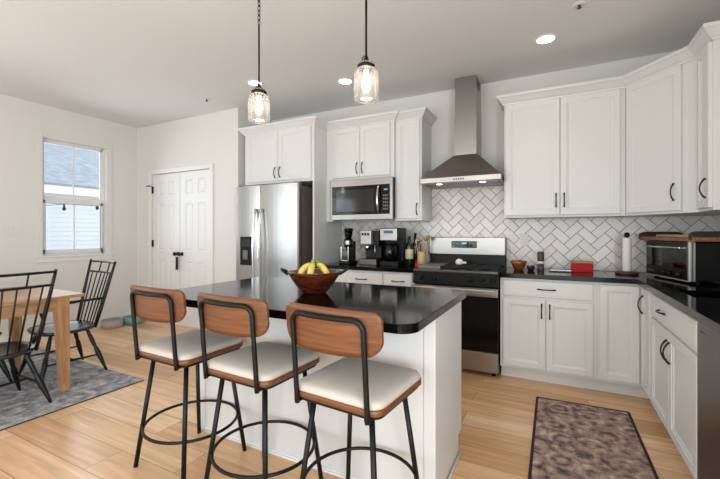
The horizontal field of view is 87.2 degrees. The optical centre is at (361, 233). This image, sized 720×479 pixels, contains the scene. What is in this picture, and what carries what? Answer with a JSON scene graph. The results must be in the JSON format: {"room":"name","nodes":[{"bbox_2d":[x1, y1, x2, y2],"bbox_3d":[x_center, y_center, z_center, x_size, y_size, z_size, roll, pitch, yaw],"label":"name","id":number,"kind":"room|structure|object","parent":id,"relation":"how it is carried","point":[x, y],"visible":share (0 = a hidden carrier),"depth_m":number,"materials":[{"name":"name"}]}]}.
{"room":"kitchen","nodes":[
{"label":"kitchen","id":0,"kind":"room"},
{"bbox_2d":[0,94,136,336],"bbox_3d":[-4.768,-0.142,2.755,0.120,2.790,7.760,0,0,27],"label":"wall","id":1,"kind":"structure","parent":0,"point":[20,119],"depth_m":4.62,"materials":[{"name":"white paint"}]},
{"bbox_2d":[0,313,130,342],"bbox_3d":[-4.875,1.198,2.400,0.014,0.110,7.030,0,0,27],"label":"baseboard","id":2,"kind":"structure","parent":1,"relation":"attached to","point":[26,336],"depth_m":4.38,"materials":[{"name":"white wood"}]},
{"bbox_2d":[35,130,113,262],"bbox_3d":[-3.672,-0.435,4.856,0.142,1.565,0.880,0,0,27],"label":"window","id":3,"kind":"structure","parent":1,"relation":"in","point":[43,255],"depth_m":4.86,"materials":[{"name":"white wood"}]},
{"bbox_2d":[137,108,244,286],"bbox_3d":[-2.366,-0.142,5.131,1.992,2.790,0.120,0,0,27],"label":"wall","id":4,"kind":"structure","parent":0,"point":[215,138],"depth_m":4.85,"materials":[{"name":"white paint"}]},
{"bbox_2d":[146,163,212,327],"bbox_3d":[-2.455,0.181,5.112,1.296,2.143,0.106,0,0,27],"label":"door","id":5,"kind":"structure","parent":4,"relation":"in","point":[182,201],"depth_m":5.11,"materials":[{"name":"white painted wood"},{"name":"black metal"}]},
{"bbox_2d":[245,111,270,126],"bbox_3d":[-1.394,-0.142,4.976,0.120,2.790,0.490,0,0,27],"label":"wall","id":6,"kind":"structure","parent":0,"point":[255,118],"depth_m":4.86,"materials":[{"name":"white paint"}]},
{"bbox_2d":[0,321,693,478],"bbox_3d":[-1.800,1.302,1.169,6.850,0.100,7.880,0,0,27],"label":"floor","id":7,"kind":"structure","parent":0,"point":[95,438],"depth_m":2.38,"materials":[{"name":"brown wood"}]},
{"bbox_2d":[0,348,143,430],"bbox_3d":[-3.376,1.248,2.634,2.189,0.008,2.514,0,0,27],"label":"dining rug","id":8,"kind":"object","parent":7,"relation":"on","point":[88,381],"visible":0.7,"depth_m":3.04,"materials":[{"name":"grey fabric"}]},
{"bbox_2d":[0,331,12,381],"bbox_3d":[-3.296,0.753,3.057,0.602,0.991,0.545,0,0,27],"label":"dining chair","id":9,"kind":"object","parent":8,"relation":"on","point":[3,366],"visible":0.77,"depth_m":3.14,"materials":[{"name":"black paint"}]},
{"bbox_2d":[0,269,57,402],"bbox_3d":[-2.570,0.753,2.635,0.602,0.991,0.545,0,0,27],"label":"dining chair","id":10,"kind":"object","parent":8,"relation":"on","point":[9,350],"visible":1,"depth_m":2.74,"materials":[{"name":"black paint"}]},
{"bbox_2d":[0,285,84,391],"bbox_3d":[-3.139,0.869,2.598,1.000,0.752,1.750,0,0,30],"label":"dining table","id":11,"kind":"object","parent":8,"relation":"on","point":[60,299],"visible":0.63,"depth_m":2.99,"materials":[{"name":"brown wood"}]},
{"bbox_2d":[19,259,115,379],"bbox_3d":[-2.642,0.753,3.437,0.545,0.991,0.602,0,0,34],"label":"dining chair","id":12,"kind":"object","parent":8,"relation":"on","point":[77,325],"visible":0.73,"depth_m":3.44,"materials":[{"name":"black paint"}]},
{"bbox_2d":[101,317,122,328],"bbox_3d":[-3.331,1.200,5.058,0.250,0.105,0.250,0,0,27],"label":"pet bowl","id":13,"kind":"object","parent":7,"relation":"on","point":[115,322],"visible":1,"depth_m":4.98,"materials":[{"name":"beige ceramic"}]},
{"bbox_2d":[123,315,143,324],"bbox_3d":[-3.188,1.205,5.294,0.250,0.095,0.250,0,0,27],"label":"pet bowl","id":14,"kind":"object","parent":7,"relation":"on","point":[127,320],"visible":0.66,"depth_m":5.21,"materials":[{"name":"teal ceramic"}]},
{"bbox_2d":[130,285,246,478],"bbox_3d":[-0.948,0.762,2.099,0.496,0.985,0.518,0,0,29],"label":"bar stool","id":15,"kind":"object","parent":7,"relation":"on","point":[182,350],"visible":0.97,"depth_m":1.95,"materials":[{"name":"brown wood"}]},
{"bbox_2d":[139,329,241,360],"bbox_3d":[-0.943,0.606,2.109,0.404,0.036,0.404,0,0,29],"label":"seat cushion","id":16,"kind":"object","parent":15,"relation":"on","point":[188,343],"depth_m":2.01,"materials":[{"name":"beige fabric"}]},
{"bbox_2d":[197,292,323,478],"bbox_3d":[-0.477,0.762,1.838,0.496,0.985,0.518,0,0,30],"label":"bar stool","id":17,"kind":"object","parent":7,"relation":"on","point":[261,366],"visible":0.98,"depth_m":1.68,"materials":[{"name":"black metal"}]},
{"bbox_2d":[207,341,318,381],"bbox_3d":[-0.472,0.606,1.848,0.404,0.036,0.404,0,0,30],"label":"seat cushion","id":18,"kind":"object","parent":17,"relation":"on","point":[275,364],"depth_m":1.75,"materials":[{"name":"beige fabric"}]},
{"bbox_2d":[236,181,312,279],"bbox_3d":[-0.942,0.345,4.538,0.911,1.815,0.778,0,0,27],"label":"refrigerator","id":19,"kind":"object","parent":7,"relation":"on","point":[274,222],"visible":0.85,"depth_m":4.23,"materials":[{"name":"silver metal"}]},
{"bbox_2d":[238,115,341,268],"bbox_3d":[-0.832,-0.004,4.587,1.124,2.512,0.672,0,0,27],"label":"tall cabinet","id":20,"kind":"object","parent":7,"relation":"on","point":[293,150],"visible":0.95,"depth_m":4.29,"materials":[{"name":"white paint"}]},
{"bbox_2d":[199,302,460,478],"bbox_3d":[-0.219,0.816,2.328,1.568,0.878,0.596,0,0,27],"label":"kitchen island","id":21,"kind":"object","parent":7,"relation":"on","point":[434,351],"visible":0.31,"depth_m":1.96,"materials":[{"name":"white paint"}]},
{"bbox_2d":[175,277,465,333],"bbox_3d":[-0.300,0.357,2.177,1.593,0.038,0.968,0,0,27],"label":"island countertop","id":22,"kind":"structure","parent":21,"relation":"on","point":[402,309],"depth_m":2.00,"materials":[{"name":"black stone"}]},
{"bbox_2d":[280,268,347,293],"bbox_3d":[-0.268,0.268,2.165,0.302,0.140,0.302,0,0,-44],"label":"fruit bowl","id":23,"kind":"object","parent":22,"relation":"on","point":[319,282],"visible":0.92,"depth_m":2.07,"materials":[{"name":"brown wood"}]},
{"bbox_2d":[298,259,313,273],"bbox_3d":[-0.313,0.211,2.144,0.106,0.125,0.038,0,0,-33],"label":"banana","id":24,"kind":"object","parent":23,"relation":"in","point":[304,268],"visible":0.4,"depth_m":2.12,"materials":[{"name":"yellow food"}]},
{"bbox_2d":[307,260,315,273],"bbox_3d":[-0.276,0.211,2.100,0.038,0.125,0.106,0,0,6],"label":"banana","id":25,"kind":"object","parent":23,"relation":"in","point":[311,268],"visible":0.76,"depth_m":2.08,"materials":[{"name":"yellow food"}]},
{"bbox_2d":[315,259,328,272],"bbox_3d":[-0.221,0.211,2.144,0.106,0.125,0.038,0,0,39],"label":"banana","id":26,"kind":"object","parent":23,"relation":"in","point":[321,266],"visible":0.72,"depth_m":2.13,"materials":[{"name":"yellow food"}]},
{"bbox_2d":[286,302,420,478],"bbox_3d":[-0.010,0.762,1.579,0.496,0.985,0.518,0,0,32],"label":"bar stool","id":27,"kind":"object","parent":7,"relation":"on","point":[354,384],"visible":1,"depth_m":1.44,"materials":[{"name":"black metal"}]},
{"bbox_2d":[299,357,419,410],"bbox_3d":[-0.004,0.606,1.588,0.404,0.036,0.404,0,0,32],"label":"seat cushion","id":28,"kind":"object","parent":27,"relation":"on","point":[339,383],"depth_m":1.49,"materials":[{"name":"beige fabric"}]},
{"bbox_2d":[317,268,414,286],"bbox_3d":[0.129,0.815,4.124,1.129,0.876,0.616,0,0,27],"label":"base cabinet","id":29,"kind":"object","parent":7,"relation":"on","point":[350,276],"visible":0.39,"depth_m":3.80,"materials":[{"name":"white paint"}]},
{"bbox_2d":[315,261,418,272],"bbox_3d":[0.130,0.357,4.126,1.128,0.038,0.604,0,0,27],"label":"countertop","id":30,"kind":"structure","parent":29,"relation":"on","point":[333,265],"depth_m":3.87,"materials":[{"name":"black stone"}]},
{"bbox_2d":[339,228,357,263],"bbox_3d":[-0.143,0.140,4.275,0.128,0.398,0.200,0,0,27],"label":"coffee grinder","id":31,"kind":"object","parent":30,"relation":"on","point":[348,256],"visible":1,"depth_m":4.23,"materials":[{"name":"black plastic"}]},
{"bbox_2d":[359,229,384,264],"bbox_3d":[0.112,0.146,4.137,0.209,0.386,0.293,0,0,27],"label":"espresso machine","id":32,"kind":"object","parent":30,"relation":"on","point":[374,247],"visible":0.88,"depth_m":4.08,"materials":[{"name":"silver metal"}]},
{"bbox_2d":[359,258,384,264],"bbox_3d":[0.122,0.306,4.156,0.209,0.065,0.250,0,0,27],"label":"drip tray","id":33,"kind":"object","parent":32,"relation":"on","point":[363,261],"depth_m":4.05,"materials":[{"name":"silver metal"}]},
{"bbox_2d":[380,228,405,265],"bbox_3d":[0.340,0.141,4.045,0.200,0.395,0.269,0,0,27],"label":"coffee maker","id":34,"kind":"object","parent":30,"relation":"on","point":[394,250],"visible":0.98,"depth_m":3.95,"materials":[{"name":"black plastic"}]},
{"bbox_2d":[405,236,412,265],"bbox_3d":[0.510,0.183,4.008,0.084,0.310,0.084,0,0,27],"label":"oil bottle","id":35,"kind":"object","parent":30,"relation":"on","point":[409,246],"visible":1,"depth_m":3.98,"materials":[{"name":"green glass"}]},
{"bbox_2d":[413,233,417,264],"bbox_3d":[0.584,0.166,4.093,0.062,0.345,0.062,0,0,27],"label":"vinegar bottle","id":36,"kind":"object","parent":30,"relation":"on","point":[415,234],"visible":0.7,"depth_m":4.07,"materials":[{"name":"brown glass"}]},
{"bbox_2d":[417,252,424,263],"bbox_3d":[0.625,0.265,3.938,0.080,0.147,0.080,0,0,27],"label":"utensil crock","id":37,"kind":"object","parent":30,"relation":"on","point":[420,255],"visible":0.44,"depth_m":3.90,"materials":[{"name":"beige ceramic"}]},
{"bbox_2d":[425,235,429,253],"bbox_3d":[0.677,0.171,3.942,0.079,0.301,0.016,0,0,10],"label":"wooden spatula","id":38,"kind":"object","parent":37,"relation":"in","point":[427,236],"visible":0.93,"depth_m":3.94,"materials":[{"name":"brown wood"}]},
{"bbox_2d":[413,237,506,375],"bbox_3d":[0.959,0.646,3.656,0.764,1.212,0.678,0,0,27],"label":"gas range","id":39,"kind":"object","parent":7,"relation":"on","point":[485,257],"visible":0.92,"depth_m":3.37,"materials":[{"name":"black metal"}]},
{"bbox_2d":[413,284,497,373],"bbox_3d":[0.828,0.844,3.400,0.756,0.727,0.103,0,0,27],"label":"oven","id":40,"kind":"object","parent":39,"relation":"in","point":[479,309],"depth_m":3.31,"materials":[{"name":"silver metal"}]},
{"bbox_2d":[413,267,505,274],"bbox_3d":[0.957,0.350,3.651,0.764,0.035,0.548,0,0,27],"label":"cooktop","id":41,"kind":"object","parent":39,"relation":"in","point":[421,270],"depth_m":3.45,"materials":[{"name":"black metal"}]},
{"bbox_2d":[455,259,466,264],"bbox_3d":[0.970,0.276,3.682,0.108,0.058,0.076,0,0,27],"label":"spoon rest","id":42,"kind":"object","parent":39,"relation":"on","point":[458,261],"visible":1,"depth_m":3.66,"materials":[{"name":"white ceramic"}]},
{"bbox_2d":[500,277,596,389],"bbox_3d":[1.642,0.815,3.350,0.715,0.876,0.616,0,0,27],"label":"base cabinet","id":43,"kind":"object","parent":7,"relation":"on","point":[548,328],"visible":0.98,"depth_m":3.10,"materials":[{"name":"white paint"}]},
{"bbox_2d":[528,397,658,478],"bbox_3d":[1.194,1.248,1.945,0.608,0.008,1.851,0,0,27],"label":"runner rug","id":44,"kind":"object","parent":7,"relation":"on","point":[571,440],"visible":1,"depth_m":2.22,"materials":[{"name":"fabric"}]},
{"bbox_2d":[596,282,652,399],"bbox_3d":[2.292,0.815,2.873,0.874,0.876,0.873,0,0,27],"label":"base cabinet","id":45,"kind":"object","parent":7,"relation":"on","point":[624,315],"visible":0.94,"depth_m":2.88,"materials":[{"name":"white paint"}]},
{"bbox_2d":[499,267,719,334],"bbox_3d":[1.608,0.357,2.330,1.587,0.038,2.454,0,0,27],"label":"countertop","id":46,"kind":"structure","parent":45,"relation":"on","point":[679,294],"depth_m":2.46,"materials":[{"name":"black stone"}]},
{"bbox_2d":[510,260,526,269],"bbox_3d":[1.464,0.296,3.519,0.148,0.084,0.148,0,0,27],"label":"bowl","id":47,"kind":"object","parent":46,"relation":"on","point":[517,264],"visible":0.97,"depth_m":3.47,"materials":[{"name":"brown wood"}]},
{"bbox_2d":[527,265,534,270],"bbox_3d":[1.544,0.316,3.445,0.072,0.045,0.072,0,0,27],"label":"bowl","id":48,"kind":"object","parent":46,"relation":"on","point":[529,267],"visible":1,"depth_m":3.42,"materials":[{"name":"black ceramic"}]},
{"bbox_2d":[537,251,543,270],"bbox_3d":[1.638,0.252,3.453,0.056,0.174,0.056,0,0,27],"label":"pepper mill","id":49,"kind":"object","parent":46,"relation":"on","point":[540,255],"visible":1,"depth_m":3.43,"materials":[{"name":"brown wood"}]},
{"bbox_2d":[549,270,571,272],"bbox_3d":[1.771,0.334,3.362,0.180,0.010,0.120,0,0,27],"label":"trivet","id":50,"kind":"object","parent":46,"relation":"on","point":[549,270],"visible":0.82,"depth_m":3.33,"materials":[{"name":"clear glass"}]},
{"bbox_2d":[571,261,593,272],"bbox_3d":[1.947,0.292,3.340,0.172,0.092,0.106,0,0,27],"label":"box","id":51,"kind":"object","parent":46,"relation":"on","point":[576,266],"visible":0.94,"depth_m":3.30,"materials":[{"name":"red paint"}]},
{"bbox_2d":[615,232,638,274],"bbox_3d":[2.205,0.165,3.140,0.164,0.348,0.164,0,0,27],"label":"paper towel holder","id":52,"kind":"object","parent":46,"relation":"on","point":[626,242],"visible":1,"depth_m":3.12,"materials":[{"name":"white paper"}]},
{"bbox_2d":[642,240,719,283],"bbox_3d":[2.388,0.197,2.759,0.362,0.284,0.560,0,0,12],"label":"toaster oven","id":53,"kind":"object","parent":46,"relation":"on","point":[694,262],"visible":0.99,"depth_m":2.57,"materials":[{"name":"black metal"}]},
{"bbox_2d":[639,231,719,241],"bbox_3d":[2.397,0.021,2.796,0.300,0.068,0.696,0,0,12],"label":"serving tray","id":54,"kind":"object","parent":53,"relation":"on","point":[696,236],"visible":0.93,"depth_m":2.52,"materials":[{"name":"brown wood"}]},
{"bbox_2d":[656,234,687,236],"bbox_3d":[2.392,0.017,2.771,0.200,0.016,0.465,0,0,12],"label":"cutting board","id":55,"kind":"object","parent":54,"relation":"in","point":[657,235],"visible":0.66,"depth_m":2.85,"materials":[{"name":"brown wood"}]},
{"bbox_2d":[651,293,696,478],"bbox_3d":[1.981,0.815,2.001,0.633,0.876,0.958,0,0,27],"label":"base cabinet","id":56,"kind":"object","parent":7,"relation":"on","point":[673,332],"visible":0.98,"depth_m":2.03,"materials":[{"name":"white paint"}]},
{"bbox_2d":[697,321,719,478],"bbox_3d":[1.629,0.818,1.301,0.581,0.870,0.594,0,0,27],"label":"dishwasher","id":57,"kind":"object","parent":7,"relation":"on","point":[708,341],"visible":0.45,"depth_m":1.57,"materials":[{"name":"silver metal"}]},
{"bbox_2d":[0,0,719,127],"bbox_3d":[-1.800,-1.587,1.169,6.850,0.100,7.880,0,0,27],"label":"ceiling","id":58,"kind":"structure","parent":0,"point":[132,63],"depth_m":3.10,"materials":[{"name":"white paint"}]},
{"bbox_2d":[246,80,263,86],"bbox_3d":[-1.084,-1.534,3.869,0.176,0.006,0.176,0,0,27],"label":"recessed light","id":59,"kind":"object","parent":58,"relation":"in","point":[249,82],"visible":0.74,"depth_m":3.85,"materials":[{"name":"white plastic"}]},
{"bbox_2d":[248,0,269,123],"bbox_3d":[-0.634,-1.115,2.347,0.132,0.845,0.132,0,0,27],"label":"pendant light","id":60,"kind":"object","parent":58,"relation":"hanging from","point":[258,107],"visible":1,"depth_m":2.34,"materials":[{"name":"clear glass"}]},
{"bbox_2d":[248,87,269,123],"bbox_3d":[-0.634,-0.794,2.347,0.132,0.203,0.132,0,0,27],"label":"glass jar","id":61,"kind":"object","parent":60,"relation":"on","point":[258,107],"depth_m":2.35,"materials":[{"name":"clear glass"}]},
{"bbox_2d":[337,78,353,84],"bbox_3d":[-0.162,-1.534,3.824,0.176,0.006,0.176,0,0,27],"label":"recessed light","id":62,"kind":"object","parent":58,"relation":"in","point":[343,81],"visible":1,"depth_m":3.82,"materials":[{"name":"white plastic"}]},
{"bbox_2d":[354,0,378,103],"bbox_3d":[0.026,-1.121,2.009,0.132,0.833,0.132,0,0,27],"label":"pendant light","id":63,"kind":"object","parent":58,"relation":"hanging from","point":[366,84],"visible":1,"depth_m":2.00,"materials":[{"name":"clear glass"}]},
{"bbox_2d":[354,60,378,103],"bbox_3d":[0.026,-0.806,2.009,0.132,0.203,0.132,0,0,27],"label":"glass jar","id":64,"kind":"object","parent":63,"relation":"on","point":[366,84],"depth_m":2.02,"materials":[{"name":"clear glass"}]},
{"bbox_2d":[534,33,557,44],"bbox_3d":[1.460,-1.534,2.994,0.176,0.006,0.176,0,0,27],"label":"recessed light","id":65,"kind":"object","parent":58,"relation":"in","point":[544,39],"visible":1,"depth_m":2.99,"materials":[{"name":"white"}]},
{"bbox_2d":[572,0,586,9],"bbox_3d":[1.465,-1.524,2.542,0.090,0.028,0.090,0,0,27],"label":"sprinkler","id":66,"kind":"object","parent":58,"relation":"attached to","point":[578,5],"visible":1,"depth_m":2.53,"materials":[{"name":"white metal"}]},
{"bbox_2d":[271,51,674,272],"bbox_3d":[0.854,-0.142,4.169,4.858,2.790,0.120,0,0,27],"label":"wall","id":67,"kind":"structure","parent":0,"point":[441,104],"depth_m":3.88,"materials":[{"name":"white paint"}]},
{"bbox_2d":[326,110,398,221],"bbox_3d":[0.070,-0.697,4.262,0.900,1.125,0.426,0,0,27],"label":"upper cabinet","id":68,"kind":"object","parent":67,"relation":"attached to","point":[360,147],"visible":0.94,"depth_m":4.10,"materials":[{"name":"white paint"}]},
{"bbox_2d":[330,176,394,219],"bbox_3d":[0.067,-0.367,4.215,0.750,0.440,0.495,0,0,27],"label":"microwave","id":69,"kind":"object","parent":68,"relation":"attached to","point":[366,198],"visible":0.98,"depth_m":4.03,"materials":[{"name":"silver metal"}]},
{"bbox_2d":[395,107,436,221],"bbox_3d":[0.577,-0.696,4.017,0.351,1.127,0.402,0,0,27],"label":"upper cabinet","id":70,"kind":"object","parent":67,"relation":"attached to","point":[412,126],"visible":0.99,"depth_m":3.90,"materials":[{"name":"white paint"}]},
{"bbox_2d":[420,75,503,188],"bbox_3d":[1.016,-1.006,3.737,0.748,1.060,0.496,0,0,27],"label":"range hood","id":71,"kind":"object","parent":67,"relation":"attached to","point":[466,168],"visible":0.96,"depth_m":3.69,"materials":[{"name":"silver metal"}]},
{"bbox_2d":[342,185,719,271],"bbox_3d":[0.787,-0.048,2.821,3.510,1.000,2.340,0,0,27],"label":"backsplash","id":72,"kind":"structure","parent":67,"relation":"attached to","point":[466,211],"depth_m":3.67,"materials":[{"name":"tile"}]},
{"bbox_2d":[520,234,527,245],"bbox_3d":[1.596,0.062,3.707,0.076,0.116,0.008,0,0,27],"label":"wall outlet","id":73,"kind":"object","parent":72,"relation":"attached to","point":[523,237],"visible":1,"depth_m":3.71,"materials":[{"name":"white plastic"}]},
{"bbox_2d":[496,76,624,218],"bbox_3d":[1.765,-0.701,3.412,0.987,1.117,0.397,0,0,27],"label":"upper cabinet","id":74,"kind":"object","parent":67,"relation":"attached to","point":[564,145],"visible":1,"depth_m":3.25,"materials":[{"name":"white paint"}]},
{"bbox_2d":[622,46,719,216],"bbox_3d":[2.396,-0.701,2.872,0.688,1.117,0.781,0,0,27],"label":"upper cabinet","id":75,"kind":"object","parent":67,"relation":"attached to","point":[661,94],"visible":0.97,"depth_m":2.76,"materials":[{"name":"white paint"}]},
{"label":"outside","id":76,"kind":"structure","parent":0,"visible":0},
{"bbox_3d":[-8.234,1.902,7.584,10.430,0.100,18.000,0,0,27],"label":"ground","id":77,"kind":"structure","parent":76,"visible":0},
{"bbox_2d":[44,143,99,249],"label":"window","id":78,"kind":"structure","parent":77,"relation":"on","point":[58,159],"depth_m":8.56,"materials":[{"name":"white"}]},
{"bbox_3d":[1.195,-0.143,-0.365,0.120,2.790,7.640,0,0,27],"label":"wall","id":79,"kind":"structure","parent":0,"visible":0},
{"bbox_2d":[688,20,719,211],"bbox_3d":[2.294,-0.701,2.328,0.377,1.117,0.324,0,0,27],"label":"upper cabinet","id":80,"kind":"object","parent":79,"relation":"attached to","point":[705,45],"visible":1,"depth_m":2.32,"materials":[{"name":"white paint"}]},
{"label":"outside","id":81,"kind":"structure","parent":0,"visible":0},
{"bbox_2d":[46,204,98,210],"bbox_3d":[-4.421,-0.375,5.408,0.048,0.190,3.601,0,0,27],"label":"string lights","id":82,"kind":"object","parent":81,"point":[64,207],"visible":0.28,"depth_m":5.53,"materials":[{"name":"black plastic"}]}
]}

